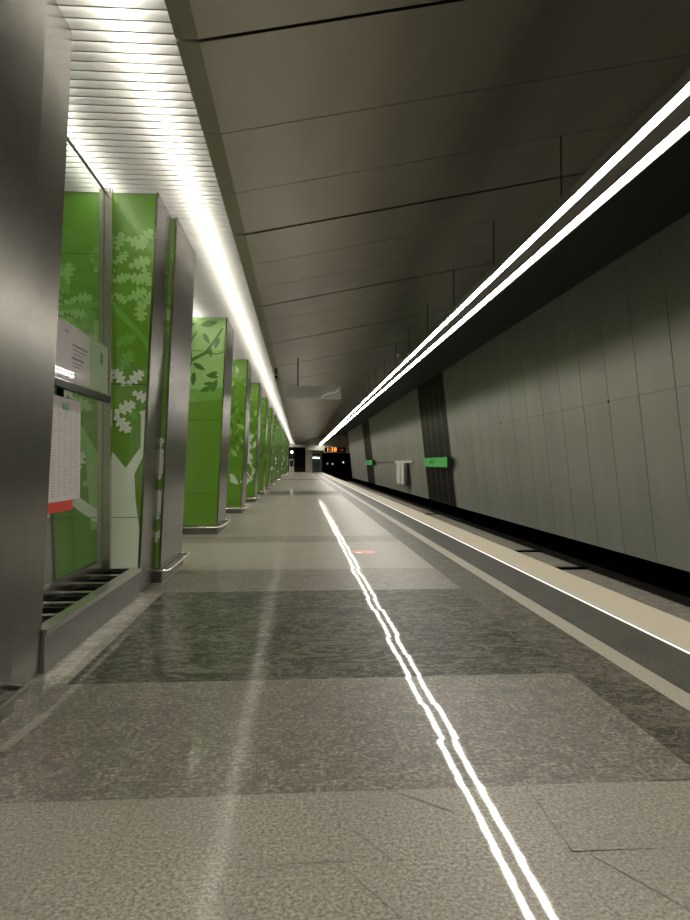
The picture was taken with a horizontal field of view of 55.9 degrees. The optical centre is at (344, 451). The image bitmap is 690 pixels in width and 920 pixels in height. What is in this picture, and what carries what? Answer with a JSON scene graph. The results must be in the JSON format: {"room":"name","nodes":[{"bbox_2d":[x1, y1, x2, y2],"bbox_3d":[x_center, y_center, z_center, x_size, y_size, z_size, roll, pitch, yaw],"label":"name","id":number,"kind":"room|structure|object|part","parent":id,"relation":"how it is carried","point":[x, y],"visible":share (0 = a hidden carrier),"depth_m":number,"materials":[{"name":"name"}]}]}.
{"room":"metro station","nodes":[
{"label":"metro station","id":0,"kind":"room"},
{"bbox_2d":[56,0,293,443],"bbox_3d":[-5.874,-1.841,39.733,4.763,0.068,92.012,0,-1,-4],"label":"ceiling","id":1,"kind":"structure","parent":0,"point":[133,118],"depth_m":5.07,"materials":[{"name":"grey metal"}]},
{"bbox_2d":[288,447,319,471],"bbox_3d":[-5.474,1.054,87.626,4.680,3.350,3.400,0,-1,-4],"label":"wall","id":2,"kind":"structure","parent":0,"point":[298,454],"depth_m":89.16,"materials":[{"name":"black"}]},
{"bbox_2d":[288,468,304,471],"bbox_3d":[-6.684,2.480,89.071,2.470,0.550,0.100,0,-1,-4],"label":"baseboard","id":3,"kind":"structure","parent":2,"relation":"attached to","point":[295,469],"depth_m":89.05,"materials":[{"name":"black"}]},
{"bbox_2d":[289,442,321,471],"bbox_3d":[-7.264,0.294,85.611,8.530,4.800,0.400,0,-1,-4],"label":"wall","id":4,"kind":"structure","parent":0,"point":[308,453],"depth_m":85.58,"materials":[{"name":"grey"}]},
{"bbox_2d":[289,445,305,446],"bbox_3d":[-6.411,-0.777,85.553,2.420,0.300,0.430,0,-1,-4],"label":"trim","id":5,"kind":"structure","parent":4,"relation":"attached to","point":[289,445],"depth_m":85.35,"materials":[{"name":"white metal"}]},
{"bbox_2d":[308,435,349,452],"bbox_3d":[-1.431,-0.978,80.072,6.200,2.250,0.300,0,-1,-4],"label":"wall","id":6,"kind":"structure","parent":0,"point":[341,440],"depth_m":79.90,"materials":[{"name":"grey"}]},
{"bbox_2d":[325,447,345,451],"bbox_3d":[-1.214,-0.227,79.816,2.600,0.600,0.194,0,-1,-4],"label":"digital clock","id":7,"kind":"object","parent":6,"relation":"attached to","point":[327,449],"visible":1,"depth_m":79.75,"materials":[{"name":"black plastic"}]},
{"bbox_2d":[322,450,341,477],"bbox_3d":[-1.948,1.205,99.096,4.600,6.150,26.000,0,-1,-4],"label":"wall","id":8,"kind":"structure","parent":0,"point":[336,458],"depth_m":111.91,"materials":[{"name":"black"}]},
{"bbox_2d":[0,472,689,919],"bbox_3d":[-4.037,2.541,39.668,8.430,1.303,92.499,0,-1,-4],"label":"floor","id":9,"kind":"structure","parent":0,"point":[290,723],"depth_m":2.85,"materials":[{"name":"stone"}]},
{"bbox_2d":[0,0,46,722],"bbox_3d":[-1.956,-0.602,2.489,1.077,3.690,1.336,0,-1,-4],"label":"pillar","id":10,"kind":"structure","parent":9,"relation":"on","point":[22,22],"depth_m":3.02,"materials":[{"name":"metal"}]},
{"bbox_3d":[-1.956,1.134,2.454,0.962,0.053,1.327,0,-1,-4],"label":"bumper rail","id":11,"kind":"part","parent":10,"relation":"part of","materials":[{"name":"metal"}]},
{"bbox_2d":[11,0,72,691],"bbox_3d":[-2.096,-0.585,3.424,1.077,3.690,0.540,0,-1,-4],"label":"end post","id":12,"kind":"object","parent":9,"relation":"on","point":[58,35],"visible":0.54,"depth_m":3.53,"materials":[{"name":"metal"}]},
{"bbox_2d":[37,567,140,673],"bbox_3d":[-1.957,1.159,4.794,0.360,0.250,2.215,0,-1,-4],"label":"bench","id":13,"kind":"object","parent":9,"relation":"on","point":[70,617],"visible":0.77,"depth_m":4.52,"materials":[{"name":"metal"}]},
{"bbox_2d":[43,136,113,602],"bbox_3d":[-2.080,-0.677,4.795,0.110,3.419,2.150,0,-1,-4],"label":"frame","id":14,"kind":"object","parent":13,"relation":"on","point":[58,586],"visible":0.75,"depth_m":5.81,"materials":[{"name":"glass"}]},
{"bbox_2d":[48,387,80,513],"bbox_3d":[-2.068,-0.014,4.599,0.007,0.899,1.160,0,-1,-4],"label":"notice sheet","id":15,"kind":"object","parent":14,"relation":"attached to","point":[64,478],"visible":0.56,"depth_m":4.83,"materials":[{"name":"grey paper"}]},
{"bbox_3d":[-2.101,0.987,4.735,0.065,0.089,2.090,0,-1,-4],"label":"rail","id":16,"kind":"part","parent":14,"relation":"part of","materials":[{"name":"metal"}]},
{"bbox_2d":[54,317,108,401],"bbox_3d":[-2.059,-0.709,4.772,0.050,0.495,2.080,0,-1,-4],"label":"information board","id":17,"kind":"object","parent":14,"relation":"attached to","point":[81,363],"visible":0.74,"depth_m":5.08,"materials":[{"name":"metal"}]},
{"bbox_3d":[-2.030,-0.739,4.534,0.003,0.415,1.580,0,-1,-4],"label":"text panel","id":18,"kind":"part","parent":17,"relation":"part of","materials":[{"name":"grey"}]},
{"bbox_3d":[-2.102,-0.720,5.572,0.003,0.415,0.460,0,-1,-4],"label":"map panel","id":19,"kind":"part","parent":17,"relation":"part of","materials":[{"name":"green"}]},
{"bbox_3d":[-2.091,-2.369,4.794,0.015,0.020,2.090,0,-1,-4],"label":"rail","id":20,"kind":"part","parent":14,"relation":"part of","materials":[{"name":"grey metal"}]},
{"bbox_2d":[50,191,170,592],"bbox_3d":[-2.274,-0.537,6.213,1.077,3.690,0.590,0,-1,-4],"label":"pillar","id":21,"kind":"structure","parent":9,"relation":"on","point":[142,222],"depth_m":5.94,"materials":[{"name":"glass"}]},
{"bbox_2d":[152,217,195,582],"bbox_3d":[-2.277,-0.521,7.125,1.077,3.690,1.292,0,-1,-4],"label":"pillar","id":22,"kind":"structure","parent":9,"relation":"on","point":[169,557],"depth_m":6.87,"materials":[{"name":"metal"}]},
{"bbox_3d":[-2.236,-0.595,6.540,1.028,3.533,0.026,0,-1,-4],"label":"glass","id":23,"kind":"part","parent":22,"relation":"part of","materials":[{"name":"green glass"}]},
{"bbox_3d":[-2.277,1.215,7.095,0.962,0.053,1.292,0,-1,-4],"label":"bumper rail","id":24,"kind":"part","parent":22,"relation":"part of","materials":[{"name":"metal"}]},
{"bbox_2d":[182,317,233,534],"bbox_3d":[-2.585,-0.443,11.574,1.077,3.690,1.432,0,-1,-4],"label":"pillar","id":25,"kind":"structure","parent":9,"relation":"on","point":[209,407],"depth_m":11.06,"materials":[{"name":"glass"}]},
{"bbox_3d":[-2.585,1.293,11.543,0.962,0.053,1.432,0,-1,-4],"label":"bumper rail","id":26,"kind":"part","parent":25,"relation":"part of","materials":[{"name":"metal"}]},
{"bbox_2d":[226,359,251,513],"bbox_3d":[-2.897,-0.364,16.092,1.077,3.690,1.432,0,-1,-4],"label":"pillar","id":27,"kind":"structure","parent":9,"relation":"on","point":[241,369],"depth_m":15.59,"materials":[{"name":"glass"}]},
{"bbox_2d":[246,383,261,501],"bbox_3d":[-3.210,-0.285,20.611,1.077,3.690,1.432,0,-1,-4],"label":"pillar","id":28,"kind":"structure","parent":9,"relation":"on","point":[256,388],"depth_m":20.11,"materials":[{"name":"glass"}]},
{"bbox_2d":[257,397,268,494],"bbox_3d":[-3.523,-0.206,25.129,1.077,3.690,1.432,0,-1,-4],"label":"pillar","id":29,"kind":"structure","parent":9,"relation":"on","point":[261,490],"depth_m":24.63,"materials":[{"name":"metal"}]},
{"bbox_2d":[265,408,272,489],"bbox_3d":[-3.836,-0.128,29.648,1.077,3.690,1.432,0,-1,-4],"label":"pillar","id":30,"kind":"structure","parent":9,"relation":"on","point":[270,410],"depth_m":29.15,"materials":[{"name":"metal"}]},
{"bbox_2d":[270,415,276,485],"bbox_3d":[-4.149,-0.049,34.166,1.077,3.690,1.432,0,-1,-4],"label":"pillar","id":31,"kind":"structure","parent":9,"relation":"on","point":[272,483],"depth_m":33.68,"materials":[{"name":"metal"}]},
{"bbox_2d":[274,421,278,482],"bbox_3d":[-4.462,0.030,38.685,1.077,3.690,1.432,0,-1,-4],"label":"pillar","id":32,"kind":"structure","parent":9,"relation":"on","point":[277,424],"depth_m":38.19,"materials":[{"name":"metal"}]},
{"bbox_2d":[277,425,281,480],"bbox_3d":[-4.774,0.109,43.203,1.077,3.690,1.432,0,-1,-4],"label":"pillar","id":33,"kind":"structure","parent":9,"relation":"on","point":[280,426],"depth_m":42.71,"materials":[{"name":"metal"}]},
{"bbox_2d":[279,429,282,479],"bbox_3d":[-5.087,0.188,47.722,1.077,3.690,1.432,0,-1,-4],"label":"pillar","id":34,"kind":"structure","parent":9,"relation":"on","point":[280,477],"depth_m":47.23,"materials":[{"name":"metal"}]},
{"bbox_2d":[281,432,284,477],"bbox_3d":[-5.400,0.267,52.240,1.077,3.690,1.432,0,-1,-4],"label":"pillar","id":35,"kind":"structure","parent":9,"relation":"on","point":[282,476],"depth_m":51.74,"materials":[{"name":"metal"}]},
{"bbox_2d":[283,434,285,475],"bbox_3d":[-5.713,0.346,56.759,1.077,3.690,1.432,0,-1,-4],"label":"pillar","id":36,"kind":"structure","parent":9,"relation":"on","point":[285,434],"depth_m":56.27,"materials":[{"name":"metal"}]},
{"bbox_3d":[-5.677,0.273,56.243,1.028,3.533,0.026,0,-1,-4],"label":"glass","id":37,"kind":"part","parent":36,"relation":"part of","materials":[{"name":"green"}]},
{"bbox_2d":[284,436,286,474],"bbox_3d":[-6.026,0.424,61.277,1.077,3.690,1.432,0,-1,-4],"label":"pillar","id":38,"kind":"structure","parent":9,"relation":"on","point":[286,436],"depth_m":60.79,"materials":[{"name":"metal"}]},
{"bbox_2d":[285,438,287,473],"bbox_3d":[-6.339,0.503,65.796,1.077,3.690,1.432,0,-1,-4],"label":"pillar","id":39,"kind":"structure","parent":9,"relation":"on","point":[287,438],"depth_m":65.31,"materials":[{"name":"metal"}]},
{"bbox_2d":[289,459,293,471],"bbox_3d":[-7.012,1.827,85.200,0.620,1.680,0.200,0,-1,-4],"label":"stand","id":40,"kind":"object","parent":9,"relation":"on","point":[291,461],"visible":0.98,"depth_m":85.12,"materials":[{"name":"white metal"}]},
{"bbox_2d":[313,454,318,471],"bbox_3d":[-3.788,1.523,84.978,0.860,2.320,1.100,0,-1,-4],"label":"booth","id":41,"kind":"object","parent":9,"relation":"on","point":[315,456],"visible":0.96,"depth_m":84.54,"materials":[{"name":"grey metal"}]},
{"bbox_2d":[320,452,321,471],"bbox_3d":[-3.170,1.384,85.023,0.300,2.600,0.300,0,-1,-4],"label":"end column","id":42,"kind":"structure","parent":9,"relation":"on","point":[320,452],"depth_m":84.87,"materials":[{"name":"grey paint"}]},
{"bbox_2d":[350,550,374,553],"bbox_3d":[0.236,1.350,8.735,0.340,0.002,0.340,0,-1,-4],"label":"floor sticker","id":43,"kind":"object","parent":9,"relation":"on","point":[357,551],"visible":1,"depth_m":8.69,"materials":[{"name":"red"}]},
{"bbox_2d":[319,472,689,653],"bbox_3d":[-0.442,1.931,41.842,0.014,0.007,87.600,0,-1,-4],"label":"light","id":44,"kind":"object","parent":9,"relation":"on","point":[319,472],"visible":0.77,"depth_m":5.75,"materials":[{"name":"white"}]},
{"bbox_2d":[164,0,689,443],"bbox_3d":[-1.508,-2.235,40.036,3.985,0.868,92.000,0,-1,-4],"label":"ceiling","id":45,"kind":"structure","parent":0,"point":[364,154],"depth_m":5.66,"materials":[{"name":"metal"}]},
{"bbox_2d":[274,368,277,380],"bbox_3d":[-1.815,-2.031,17.139,0.100,0.340,0.270,0,-1,-4],"label":"security camera","id":46,"kind":"object","parent":45,"relation":"attached to","point":[276,375],"visible":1,"depth_m":17.04,"materials":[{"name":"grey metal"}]},
{"bbox_2d":[285,358,340,398],"bbox_3d":[-0.794,-1.835,16.205,1.390,1.055,0.046,0,-1,-4],"label":"hanging sign","id":47,"kind":"object","parent":45,"relation":"hanging from","point":[291,392],"visible":0.97,"depth_m":16.18,"materials":[{"name":"grey metal"}]},
{"bbox_3d":[-1.171,-2.000,16.185,0.030,0.725,0.030,0,-1,-4],"label":"hanging rod","id":48,"kind":"part","parent":47,"relation":"part of","materials":[{"name":"black metal"}]},
{"bbox_3d":[-0.794,-1.472,16.202,1.390,0.330,0.040,0,-1,-4],"label":"sign panel","id":49,"kind":"part","parent":47,"relation":"part of","materials":[{"name":"grey"}]},
{"bbox_3d":[-0.792,-1.475,16.179,1.370,0.315,0.005,0,-1,-4],"label":"frame","id":50,"kind":"part","parent":47,"relation":"part of","materials":[{"name":"grey metal"}]},
{"bbox_2d":[319,66,689,443],"bbox_3d":[-0.054,-2.081,37.026,0.350,0.878,85.600,0,-1,-4],"label":"light","id":51,"kind":"object","parent":45,"relation":"hanging from","point":[667,120],"visible":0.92,"depth_m":5.91,"materials":[{"name":"glowing white light diffuser"},{"name":"dark metal"}]},
{"bbox_3d":[1.625,-2.546,12.769,0.014,0.796,0.012,0,-1,-4],"label":"suspension rod","id":52,"kind":"part","parent":51,"relation":"part of","materials":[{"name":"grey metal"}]},
{"bbox_3d":[1.926,-2.622,8.420,0.014,0.796,0.012,0,-1,-4],"label":"suspension rod","id":53,"kind":"part","parent":51,"relation":"part of","materials":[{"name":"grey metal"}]},
{"bbox_3d":[2.077,-2.660,6.246,0.014,0.796,0.012,0,-1,-4],"label":"suspension rod","id":54,"kind":"part","parent":51,"relation":"part of","materials":[{"name":"grey metal"}]},
{"bbox_2d":[332,131,689,435],"bbox_3d":[2.450,-2.777,40.320,3.950,0.240,92.000,0,-1,-4],"label":"ceiling","id":55,"kind":"structure","parent":0,"point":[658,196],"depth_m":10.71,"materials":[{"name":"black"}]},
{"bbox_2d":[338,478,689,607],"bbox_3d":[1.393,3.454,53.171,4.270,0.050,118.000,0,-1,-4],"label":"floor","id":56,"kind":"structure","parent":0,"point":[663,593],"depth_m":16.33,"materials":[{"name":"concrete"}]},
{"bbox_2d":[345,481,432,512],"bbox_3d":[1.769,3.069,48.041,0.670,0.540,44.900,0,-1,-4],"label":"rail cover","id":57,"kind":"object","parent":56,"relation":"on","point":[411,506],"visible":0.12,"depth_m":34.67,"materials":[{"name":"grey metal"}]},
{"bbox_2d":[424,513,532,549],"bbox_3d":[3.692,2.584,20.261,0.670,0.540,10.600,0,-1,-4],"label":"rail cover","id":58,"kind":"object","parent":56,"relation":"on","point":[506,543],"visible":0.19,"depth_m":18.44,"materials":[{"name":"grey metal"}]},
{"bbox_2d":[514,550,577,566],"bbox_3d":[4.144,2.470,13.728,0.670,0.540,2.300,0,-1,-4],"label":"rail cover","id":59,"kind":"object","parent":56,"relation":"on","point":[536,554],"visible":0.36,"depth_m":13.61,"materials":[{"name":"grey metal"}]},
{"bbox_2d":[556,567,689,621],"bbox_3d":[4.583,2.359,7.394,0.670,0.540,10.200,0,-1,-4],"label":"rail cover","id":60,"kind":"object","parent":56,"relation":"on","point":[670,607],"visible":0.42,"depth_m":9.99,"materials":[{"name":"grey metal"}]},
{"bbox_2d":[342,453,689,597],"bbox_3d":[3.573,0.407,53.375,0.100,6.150,118.000,0,-1,-4],"label":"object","id":61,"kind":"structure","parent":0,"point":[672,579],"depth_m":17.34,"materials":[{"name":"black"}]},
{"bbox_2d":[348,213,689,571],"bbox_3d":[3.301,-0.327,32.853,0.649,5.040,77.928,0,-1,-4],"label":"wall","id":62,"kind":"structure","parent":0,"point":[572,421],"depth_m":12.84,"materials":[{"name":"metal"}]},
{"bbox_2d":[365,460,374,464],"bbox_3d":[1.930,0.853,50.597,0.201,0.380,5.100,0,-1,-4],"label":"station sign","id":63,"kind":"object","parent":62,"relation":"attached to","point":[367,462],"visible":1,"depth_m":49.57,"materials":[{"name":"green metal"}]},
{"bbox_2d":[395,461,412,485],"bbox_3d":[3.140,1.140,34.936,0.132,1.300,5.500,0,-1,-4],"label":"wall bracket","id":64,"kind":"object","parent":62,"relation":"attached to","point":[402,466],"visible":1,"depth_m":34.56,"materials":[{"name":"white metal"}]},
{"bbox_3d":[3.041,1.206,36.431,0.122,1.140,1.100,0,-1,-4],"label":"post","id":65,"kind":"part","parent":64,"relation":"part of","materials":[{"name":"white metal"}]},
{"bbox_3d":[3.142,1.181,34.985,0.122,1.140,1.000,0,-1,-4],"label":"post","id":66,"kind":"part","parent":64,"relation":"part of","materials":[{"name":"white metal"}]},
{"bbox_3d":[3.214,1.184,34.013,0.112,1.180,0.850,0,-1,-4],"label":"dark panel","id":67,"kind":"part","parent":64,"relation":"part of","materials":[{"name":"grey metal"}]},
{"bbox_2d":[424,457,451,466],"bbox_3d":[3.649,0.420,25.760,0.201,0.380,4.300,0,-1,-4],"label":"station sign","id":68,"kind":"object","parent":62,"relation":"attached to","point":[436,461],"visible":1,"depth_m":25.05,"materials":[{"name":"green metal"}]}
]}

